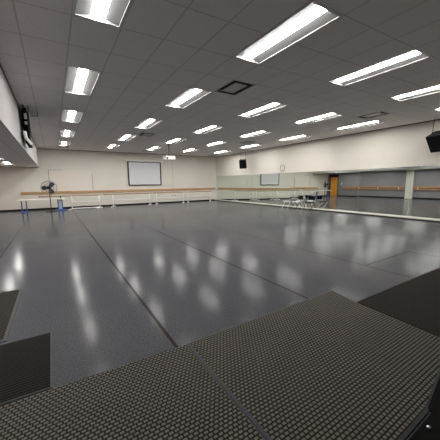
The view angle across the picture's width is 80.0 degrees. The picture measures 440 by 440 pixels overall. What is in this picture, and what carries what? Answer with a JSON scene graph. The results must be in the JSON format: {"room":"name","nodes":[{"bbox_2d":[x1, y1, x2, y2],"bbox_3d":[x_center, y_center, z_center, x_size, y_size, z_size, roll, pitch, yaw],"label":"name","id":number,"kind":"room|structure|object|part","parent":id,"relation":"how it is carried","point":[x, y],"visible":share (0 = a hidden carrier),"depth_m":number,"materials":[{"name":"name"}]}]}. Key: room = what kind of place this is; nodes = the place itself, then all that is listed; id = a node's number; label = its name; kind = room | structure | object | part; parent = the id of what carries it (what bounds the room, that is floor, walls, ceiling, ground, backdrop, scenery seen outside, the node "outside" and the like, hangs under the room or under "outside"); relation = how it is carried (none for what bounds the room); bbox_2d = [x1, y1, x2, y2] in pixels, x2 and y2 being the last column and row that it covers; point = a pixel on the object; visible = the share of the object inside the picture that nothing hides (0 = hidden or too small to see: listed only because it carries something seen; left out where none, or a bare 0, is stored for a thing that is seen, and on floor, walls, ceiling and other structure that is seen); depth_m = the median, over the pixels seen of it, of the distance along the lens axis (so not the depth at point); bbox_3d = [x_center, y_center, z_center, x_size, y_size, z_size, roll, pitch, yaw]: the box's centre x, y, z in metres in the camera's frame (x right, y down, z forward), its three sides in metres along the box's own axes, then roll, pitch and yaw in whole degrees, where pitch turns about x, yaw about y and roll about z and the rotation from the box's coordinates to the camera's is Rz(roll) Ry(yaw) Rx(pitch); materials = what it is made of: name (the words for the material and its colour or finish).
{"room":"exercise studio","nodes":[
{"label":"exercise studio","id":0,"kind":"room"},
{"bbox_2d":[0,147,216,209],"bbox_3d":[-7.654,-3.398,20.791,17.580,4.414,0.200,-6,10,-32],"label":"wall","id":1,"kind":"structure","parent":0,"point":[109,170],"depth_m":19.94,"materials":[{"name":"beige paint"}]},
{"bbox_2d":[0,121,37,166],"bbox_3d":[-7.053,-2.183,6.661,3.080,0.250,24.390,-6,10,-32],"label":"soffit","id":2,"kind":"object","parent":1,"relation":"attached to","point":[11,150],"depth_m":9.60,"materials":[{"name":"paint"}]},
{"bbox_2d":[0,162,15,164],"bbox_3d":[-11.634,-3.106,14.213,0.682,0.062,1.886,-6,10,-32],"label":"ceiling light","id":3,"kind":"object","parent":2,"relation":"attached to","point":[11,163],"visible":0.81,"depth_m":14.57,"materials":[{"name":"grey plastic"}]},
{"bbox_2d":[0,67,38,166],"bbox_3d":[-5.749,-2.852,7.402,0.020,1.354,24.390,-6,10,-32],"label":"wall","id":4,"kind":"structure","parent":1,"relation":"attached to","point":[10,114],"depth_m":6.48,"materials":[{"name":"white paint"}]},
{"bbox_2d":[48,170,92,190],"bbox_3d":[-10.643,-2.831,18.792,2.730,1.470,0.081,-6,10,-32],"label":"wall panel","id":5,"kind":"object","parent":1,"relation":"attached to","point":[65,180],"visible":0.83,"depth_m":18.79,"materials":[{"name":"beige paint"}]},
{"bbox_2d":[0,199,213,211],"bbox_3d":[-7.569,-1.248,21.004,17.180,0.095,0.020,-6,10,-32],"label":"baseboard","id":6,"kind":"structure","parent":1,"relation":"attached to","point":[211,199],"depth_m":19.91,"materials":[{"name":"black"}]},
{"bbox_2d":[21,188,214,194],"bbox_3d":[-6.815,-2.397,21.297,15.040,0.170,0.075,-6,10,-32],"label":"ballet barre","id":7,"kind":"object","parent":1,"relation":"attached to","point":[134,190],"depth_m":20.27,"materials":[{"name":"brown wood"}]},
{"bbox_2d":[124,159,163,185],"bbox_3d":[-6.144,-3.865,21.500,3.220,2.058,0.120,-6,10,-32],"label":"projection screen","id":8,"kind":"object","parent":1,"relation":"attached to","point":[140,172],"visible":1,"depth_m":21.44,"materials":[{"name":"white paint"}]},
{"bbox_2d":[0,0,439,156],"bbox_3d":[0.201,-4.176,11.018,14.080,0.300,24.390,-6,10,-32],"label":"ceiling","id":9,"kind":"structure","parent":0,"point":[162,49],"depth_m":5.68,"materials":[{"name":"tile"}]},
{"bbox_2d":[21,105,32,147],"bbox_3d":[-6.390,-3.010,8.736,0.229,1.203,1.755,-6,10,-32],"label":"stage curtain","id":10,"kind":"object","parent":9,"relation":"hanging from","point":[25,114],"visible":1,"depth_m":8.19,"materials":[{"name":"black fabric"}]},
{"bbox_2d":[57,141,70,145],"bbox_3d":[-9.407,-4.617,15.802,0.682,0.062,1.886,-6,10,-32],"label":"ceiling light","id":11,"kind":"object","parent":9,"relation":"attached to","point":[59,143],"visible":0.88,"depth_m":15.94,"materials":[{"name":"grey plastic"}]},
{"bbox_2d":[58,130,75,136],"bbox_3d":[-7.392,-4.191,12.643,0.682,0.062,1.886,-6,10,-32],"label":"ceiling light","id":12,"kind":"object","parent":9,"relation":"attached to","point":[64,133],"visible":0.88,"depth_m":12.71,"materials":[{"name":"grey plastic"}]},
{"bbox_2d":[60,109,84,122],"bbox_3d":[-5.376,-3.764,9.483,0.682,0.062,1.886,-6,10,-32],"label":"ceiling light","id":13,"kind":"object","parent":9,"relation":"attached to","point":[66,115],"visible":0.9,"depth_m":9.49,"materials":[{"name":"grey plastic"}]},
{"bbox_2d":[63,65,101,95],"bbox_3d":[-3.361,-3.337,6.323,0.682,0.062,1.886,-6,10,-32],"label":"ceiling light","id":14,"kind":"object","parent":9,"relation":"attached to","point":[81,81],"visible":0.85,"depth_m":6.24,"materials":[{"name":"grey plastic"}]},
{"bbox_2d":[72,0,133,28],"bbox_3d":[-1.345,-2.910,3.163,0.682,0.062,1.886,-6,10,-32],"label":"ceiling light","id":15,"kind":"object","parent":9,"relation":"attached to","point":[113,13],"visible":1,"depth_m":3.74,"materials":[{"name":"grey plastic"}]},
{"bbox_2d":[105,144,119,147],"bbox_3d":[-7.028,-4.836,17.127,0.682,0.062,1.886,-6,10,-32],"label":"ceiling light","id":16,"kind":"object","parent":9,"relation":"attached to","point":[109,145],"visible":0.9,"depth_m":17.24,"materials":[{"name":"grey plastic"}]},
{"bbox_2d":[116,134,135,140],"bbox_3d":[-5.013,-4.409,13.967,0.682,0.062,1.886,-6,10,-32],"label":"ceiling light","id":17,"kind":"object","parent":9,"relation":"attached to","point":[123,137],"visible":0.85,"depth_m":14.05,"materials":[{"name":"grey plastic"}]},
{"bbox_2d":[137,132,154,136],"bbox_3d":[-3.663,-4.312,13.112,0.682,0.088,0.943,-6,10,-32],"label":"ceiling vent","id":18,"kind":"object","parent":9,"relation":"in","point":[143,133],"visible":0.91,"depth_m":13.07,"materials":[{"name":"black metal"}]},
{"bbox_2d":[133,118,162,128],"bbox_3d":[-2.998,-3.982,10.808,0.682,0.062,1.886,-6,10,-32],"label":"ceiling light","id":19,"kind":"object","parent":9,"relation":"attached to","point":[146,123],"visible":0.88,"depth_m":10.85,"materials":[{"name":"grey plastic"}]},
{"bbox_2d":[146,147,162,149],"bbox_3d":[-4.650,-5.054,18.452,0.682,0.062,1.886,-6,10,-32],"label":"ceiling light","id":20,"kind":"object","parent":9,"relation":"attached to","point":[151,148],"visible":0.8,"depth_m":18.55,"materials":[{"name":"grey plastic"}]},
{"bbox_2d":[163,144,174,159],"bbox_3d":[-3.237,-4.306,16.657,0.660,0.954,0.580,-6,10,-32],"label":"projector","id":21,"kind":"object","parent":9,"relation":"hanging from","point":[164,157],"visible":1,"depth_m":16.54,"materials":[{"name":"white paint"}]},
{"bbox_2d":[165,138,186,143],"bbox_3d":[-2.634,-4.627,15.292,0.682,0.062,1.886,-6,10,-32],"label":"ceiling light","id":22,"kind":"object","parent":9,"relation":"attached to","point":[175,140],"visible":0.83,"depth_m":15.38,"materials":[{"name":"grey plastic"}]},
{"bbox_2d":[164,87,211,108],"bbox_3d":[-0.982,-3.556,7.648,0.682,0.062,1.886,-6,10,-32],"label":"ceiling light","id":23,"kind":"object","parent":9,"relation":"attached to","point":[190,95],"visible":0.88,"depth_m":7.61,"materials":[{"name":"grey plastic"}]},
{"bbox_2d":[181,149,199,151],"bbox_3d":[-2.271,-5.272,19.777,0.682,0.062,1.886,-6,10,-32],"label":"ceiling light","id":24,"kind":"object","parent":9,"relation":"attached to","point":[189,150],"visible":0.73,"depth_m":19.90,"materials":[{"name":"grey plastic"}]},
{"bbox_2d":[191,125,221,133],"bbox_3d":[-0.619,-4.201,12.133,0.682,0.062,1.886,-6,10,-32],"label":"ceiling light","id":25,"kind":"object","parent":9,"relation":"attached to","point":[210,128],"visible":0.84,"depth_m":12.22,"materials":[{"name":"grey plastic"}]},
{"bbox_2d":[204,142,228,145],"bbox_3d":[-0.256,-4.846,16.617,0.682,0.062,1.886,-6,10,-32],"label":"ceiling light","id":26,"kind":"object","parent":9,"relation":"attached to","point":[216,143],"visible":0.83,"depth_m":16.68,"materials":[{"name":"grey plastic"}]},
{"bbox_2d":[214,79,254,95],"bbox_3d":[0.368,-3.459,6.793,0.682,0.088,0.943,-6,10,-32],"label":"ceiling vent","id":27,"kind":"object","parent":9,"relation":"in","point":[234,85],"visible":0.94,"depth_m":6.75,"materials":[{"name":"black metal"}]},
{"bbox_3d":[0.368,-3.422,6.798,0.372,0.010,0.633,-6,10,-32],"label":"plate","id":28,"kind":"part","parent":27,"relation":"part of","materials":[{"name":"grey metal"}]},
{"bbox_2d":[239,151,246,168],"bbox_3d":[1.829,-4.710,20.521,0.555,1.370,0.559,3,9,23],"label":"speaker","id":29,"kind":"object","parent":9,"relation":"hanging from","point":[242,162],"visible":0.98,"depth_m":20.39},
{"bbox_2d":[239,160,245,168],"bbox_3d":[1.758,-4.328,20.394,0.520,0.625,0.169,3,9,23],"label":"grille","id":30,"kind":"object","parent":29,"relation":"attached to","point":[242,163],"depth_m":20.39,"materials":[{"name":"black metal"}]},
{"bbox_2d":[240,144,261,147],"bbox_3d":[2.123,-5.064,17.942,0.682,0.062,1.886,-6,10,-32],"label":"ceiling light","id":31,"kind":"object","parent":9,"relation":"attached to","point":[255,145],"visible":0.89,"depth_m":18.06,"materials":[{"name":"grey plastic"}]},
{"bbox_2d":[239,131,269,137],"bbox_3d":[1.760,-4.419,13.457,0.682,0.062,1.886,-6,10,-32],"label":"ceiling light","id":32,"kind":"object","parent":9,"relation":"attached to","point":[258,132],"visible":0.85,"depth_m":13.54,"materials":[{"name":"grey plastic"}]},
{"bbox_2d":[237,102,287,117],"bbox_3d":[1.396,-3.774,8.973,0.682,0.062,1.886,-6,10,-32],"label":"ceiling light","id":33,"kind":"object","parent":9,"relation":"attached to","point":[271,106],"visible":0.87,"depth_m":8.96,"materials":[{"name":"grey plastic"}]},
{"bbox_2d":[233,0,342,64],"bbox_3d":[1.033,-3.129,4.488,0.682,0.062,1.886,-6,10,-32],"label":"ceiling light","id":34,"kind":"object","parent":9,"relation":"attached to","point":[313,16],"visible":0.91,"depth_m":4.33,"materials":[{"name":"grey plastic"}]},
{"bbox_2d":[279,135,309,140],"bbox_3d":[4.138,-4.638,14.782,0.682,0.062,1.886,-6,10,-32],"label":"ceiling light","id":35,"kind":"object","parent":9,"relation":"attached to","point":[301,136],"visible":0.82,"depth_m":14.88,"materials":[{"name":"grey plastic"}]},
{"bbox_2d":[293,113,341,124],"bbox_3d":[3.775,-3.992,10.297,0.682,0.062,1.886,-6,10,-32],"label":"ceiling light","id":36,"kind":"object","parent":9,"relation":"attached to","point":[329,115],"visible":0.87,"depth_m":10.32,"materials":[{"name":"grey plastic"}]},
{"bbox_2d":[336,121,384,129],"bbox_3d":[6.154,-4.211,11.622,0.682,0.062,1.886,-6,10,-32],"label":"ceiling light","id":37,"kind":"object","parent":9,"relation":"attached to","point":[371,122],"visible":0.84,"depth_m":11.64,"materials":[{"name":"grey plastic"}]},
{"bbox_2d":[357,111,390,118],"bbox_3d":[5.720,-3.950,9.774,0.682,0.088,0.943,-6,10,-32],"label":"ceiling vent","id":38,"kind":"object","parent":9,"relation":"in","point":[380,113],"visible":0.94,"depth_m":9.79,"materials":[{"name":"black metal"}]},
{"bbox_3d":[5.720,-3.914,9.779,0.372,0.010,0.633,-6,10,-32],"label":"plate","id":39,"kind":"part","parent":38,"relation":"part of","materials":[{"name":"grey metal"}]},
{"bbox_2d":[327,48,430,86],"bbox_3d":[3.412,-3.347,5.813,0.682,0.062,1.886,-6,10,-32],"label":"ceiling light","id":40,"kind":"object","parent":9,"relation":"attached to","point":[414,55],"visible":0.95,"depth_m":5.72,"materials":[{"name":"grey plastic"}]},
{"bbox_2d":[390,85,439,100],"bbox_3d":[5.790,-3.566,7.138,0.682,0.062,1.886,-6,10,-32],"label":"ceiling light","id":41,"kind":"object","parent":9,"relation":"attached to","point":[434,89],"visible":0.97,"depth_m":7.49,"materials":[{"name":"grey plastic"}]},
{"bbox_2d":[425,119,439,152],"bbox_3d":[8.539,-3.309,10.039,0.741,1.343,0.774,-3,8,-16],"label":"speaker","id":42,"kind":"object","parent":9,"relation":"hanging from","point":[433,140],"visible":1,"depth_m":10.16},
{"bbox_2d":[426,135,439,152],"bbox_3d":[8.362,-2.919,10.041,0.362,0.568,0.740,-3,8,-16],"label":"grille","id":43,"kind":"object","parent":42,"relation":"attached to","point":[433,141],"depth_m":10.17,"materials":[{"name":"black metal"}]},
{"bbox_2d":[0,200,439,439],"bbox_3d":[-1.056,0.277,10.818,17.580,0.200,24.790,-6,10,-32],"label":"floor","id":44,"kind":"structure","parent":0,"point":[113,287],"depth_m":5.27,"materials":[{"name":"grey plastic"}]},
{"bbox_2d":[0,289,22,342],"bbox_3d":[-3.486,1.290,3.174,1.635,0.014,1.750,-6,10,-32],"label":"floor mat","id":45,"kind":"object","parent":44,"relation":"on","point":[9,300],"visible":1,"depth_m":3.57,"materials":[{"name":"black rubber"}]},
{"bbox_2d":[0,332,51,405],"bbox_3d":[-2.462,1.426,2.138,1.850,0.014,1.030,-6,10,-32],"label":"floor mat","id":46,"kind":"object","parent":44,"relation":"on","point":[25,364],"visible":1,"depth_m":2.43,"materials":[{"name":"black rubber"}]},
{"bbox_2d":[17,198,65,212],"bbox_3d":[-11.327,-0.944,16.762,2.540,0.785,0.720,-6,10,-32],"label":"folding table","id":47,"kind":"object","parent":44,"relation":"on","point":[60,202],"visible":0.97,"depth_m":16.88,"materials":[{"name":"white plastic"}]},
{"bbox_3d":[-10.524,-1.033,17.262,0.190,0.600,0.040,-6,10,-32],"label":"leg panel","id":48,"kind":"part","parent":47,"relation":"part of","materials":[{"name":"blue"}]},
{"bbox_2d":[41,181,56,211],"bbox_3d":[-10.623,-1.476,16.363,0.867,1.933,0.600,-6,10,-32],"label":"pedestal fan","id":49,"kind":"object","parent":44,"relation":"on","point":[51,184],"visible":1,"depth_m":16.21,"materials":[{"name":"black plastic"}]},
{"bbox_2d":[38,194,102,209],"bbox_3d":[-9.985,-1.197,17.762,3.766,0.969,0.526,-6,10,-32],"label":"portable barre","id":50,"kind":"object","parent":44,"relation":"on","point":[94,194],"visible":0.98,"depth_m":17.96,"materials":[{"name":"white metal"}]},
{"bbox_3d":[-9.998,-1.637,17.695,3.750,0.076,0.080,-6,10,-32],"label":"rail","id":51,"kind":"part","parent":50,"relation":"part of","materials":[{"name":"white metal"}]},
{"bbox_2d":[103,193,151,206],"bbox_3d":[-6.927,-1.549,19.964,3.620,0.969,0.526,-6,10,-32],"label":"portable barre","id":52,"kind":"object","parent":44,"relation":"on","point":[122,193],"visible":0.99,"depth_m":19.87,"materials":[{"name":"white metal"}]},
{"bbox_3d":[-6.932,-1.989,19.901,3.620,0.076,0.080,-6,10,-32],"label":"rail","id":53,"kind":"part","parent":52,"relation":"part of","materials":[{"name":"white metal"}]},
{"bbox_2d":[0,344,265,439],"bbox_3d":[-1.026,1.519,1.365,2.645,0.014,1.940,-6,10,-32],"label":"floor mat","id":54,"kind":"object","parent":44,"relation":"on","point":[170,394],"visible":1,"depth_m":1.98,"materials":[{"name":"black rubber"}]},
{"bbox_2d":[153,192,184,204],"bbox_3d":[-4.139,-1.832,21.704,2.816,0.969,0.526,-6,10,-32],"label":"portable barre","id":55,"kind":"object","parent":44,"relation":"on","point":[155,192],"visible":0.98,"depth_m":21.69,"materials":[{"name":"white metal"}]},
{"bbox_2d":[187,191,211,202],"bbox_3d":[-1.822,-2.067,23.151,2.632,0.969,0.526,-6,10,-32],"label":"portable barre","id":56,"kind":"object","parent":44,"relation":"on","point":[187,191],"visible":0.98,"depth_m":23.07,"materials":[{"name":"white metal"}]},
{"bbox_2d":[290,195,303,208],"bbox_3d":[4.786,-1.116,16.266,0.611,0.863,0.504,-3,9,-18],"label":"folding chair","id":57,"kind":"object","parent":44,"relation":"on","point":[300,196],"visible":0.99,"depth_m":16.23,"materials":[{"name":"white paint"}]},
{"bbox_2d":[303,195,315,210],"bbox_3d":[5.288,-1.010,15.478,0.611,0.863,0.504,-9,11,-44],"label":"folding chair","id":58,"kind":"object","parent":44,"relation":"on","point":[310,197],"visible":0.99,"depth_m":15.54,"materials":[{"name":"black metal"}]},
{"bbox_2d":[187,290,439,439],"bbox_3d":[1.171,1.299,2.707,2.508,0.016,1.750,-6,10,-32],"label":"floor mat","id":59,"kind":"object","parent":44,"relation":"on","point":[329,365],"visible":1,"depth_m":2.36,"materials":[{"name":"grey rubber"}]},
{"bbox_2d":[356,267,439,336],"bbox_3d":[3.833,1.048,4.252,4.015,0.012,1.070,-6,10,-32],"label":"floor mat","id":60,"kind":"object","parent":44,"relation":"on","point":[415,302],"visible":1,"depth_m":3.64,"materials":[{"name":"black rubber"}]},
{"bbox_2d":[409,377,439,439],"bbox_3d":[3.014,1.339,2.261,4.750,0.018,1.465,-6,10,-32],"label":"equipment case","id":61,"kind":"object","parent":44,"relation":"on","point":[433,420],"visible":1,"depth_m":1.82,"materials":[{"name":"black plastic"}]},
{"bbox_2d":[216,120,439,216],"bbox_3d":[6.314,-2.740,14.992,0.200,4.414,24.590,-6,10,-32],"label":"wall","id":62,"kind":"structure","parent":0,"point":[402,146],"depth_m":13.92,"materials":[{"name":"beige paint"}]},
{"bbox_2d":[0,63,439,156],"bbox_3d":[-1.100,-3.269,10.311,17.180,1.264,24.390,-6,10,-32],"label":"trim","id":63,"kind":"structure","parent":62,"relation":"attached to","point":[0,63],"depth_m":13.90,"materials":[{"name":"grey"}]},
{"bbox_2d":[217,176,229,200],"bbox_3d":[0.296,-2.966,24.360,0.010,2.205,2.333,-5,9,-32],"label":"mirror panel","id":64,"kind":"object","parent":62,"relation":"attached to","point":[223,182],"visible":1,"depth_m":24.30,"materials":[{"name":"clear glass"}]},
{"bbox_2d":[230,175,246,201],"bbox_3d":[1.546,-2.701,22.400,0.010,2.205,2.333,-5,9,-32],"label":"mirror panel","id":65,"kind":"object","parent":62,"relation":"attached to","point":[238,183],"visible":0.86,"depth_m":22.34,"materials":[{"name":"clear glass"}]},
{"bbox_2d":[246,174,265,203],"bbox_3d":[2.796,-2.436,20.440,0.010,2.205,2.333,-5,9,-32],"label":"mirror panel","id":66,"kind":"object","parent":62,"relation":"attached to","point":[256,184],"visible":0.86,"depth_m":20.36,"materials":[{"name":"clear glass"}]},
{"bbox_2d":[266,173,289,205],"bbox_3d":[4.045,-2.171,18.478,0.012,2.205,2.333,-5,9,-32],"label":"mirror panel","id":67,"kind":"object","parent":62,"relation":"attached to","point":[277,184],"visible":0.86,"depth_m":18.41,"materials":[{"name":"clear glass"}]},
{"bbox_2d":[289,171,320,208],"bbox_3d":[5.291,-1.906,16.516,0.016,2.205,2.333,-5,9,-32],"label":"mirror panel","id":68,"kind":"object","parent":62,"relation":"attached to","point":[301,183],"visible":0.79,"depth_m":16.43,"materials":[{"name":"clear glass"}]},
{"bbox_2d":[214,199,439,220],"bbox_3d":[6.068,-0.603,15.231,0.330,0.030,24.370,-6,10,-32],"label":"trim","id":69,"kind":"structure","parent":62,"relation":"attached to","point":[214,199],"depth_m":13.70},
{"bbox_2d":[319,169,359,211],"bbox_3d":[6.538,-1.641,14.553,0.011,2.205,2.333,-6,9,-32],"label":"mirror panel","id":70,"kind":"object","parent":62,"relation":"attached to","point":[338,188],"visible":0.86,"depth_m":14.45,"materials":[{"name":"clear glass"}]},
{"bbox_2d":[357,167,411,216],"bbox_3d":[7.787,-1.377,12.592,0.010,2.205,2.333,-6,10,-32],"label":"mirror panel","id":71,"kind":"object","parent":62,"relation":"attached to","point":[386,191],"visible":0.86,"depth_m":12.48,"materials":[{"name":"clear glass"}]},
{"bbox_2d":[408,165,439,219],"bbox_3d":[9.037,-1.112,10.632,0.010,2.205,2.333,-6,10,-32],"label":"mirror panel","id":72,"kind":"object","parent":62,"relation":"attached to","point":[424,198],"visible":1,"depth_m":11.13,"materials":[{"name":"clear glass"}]}
]}

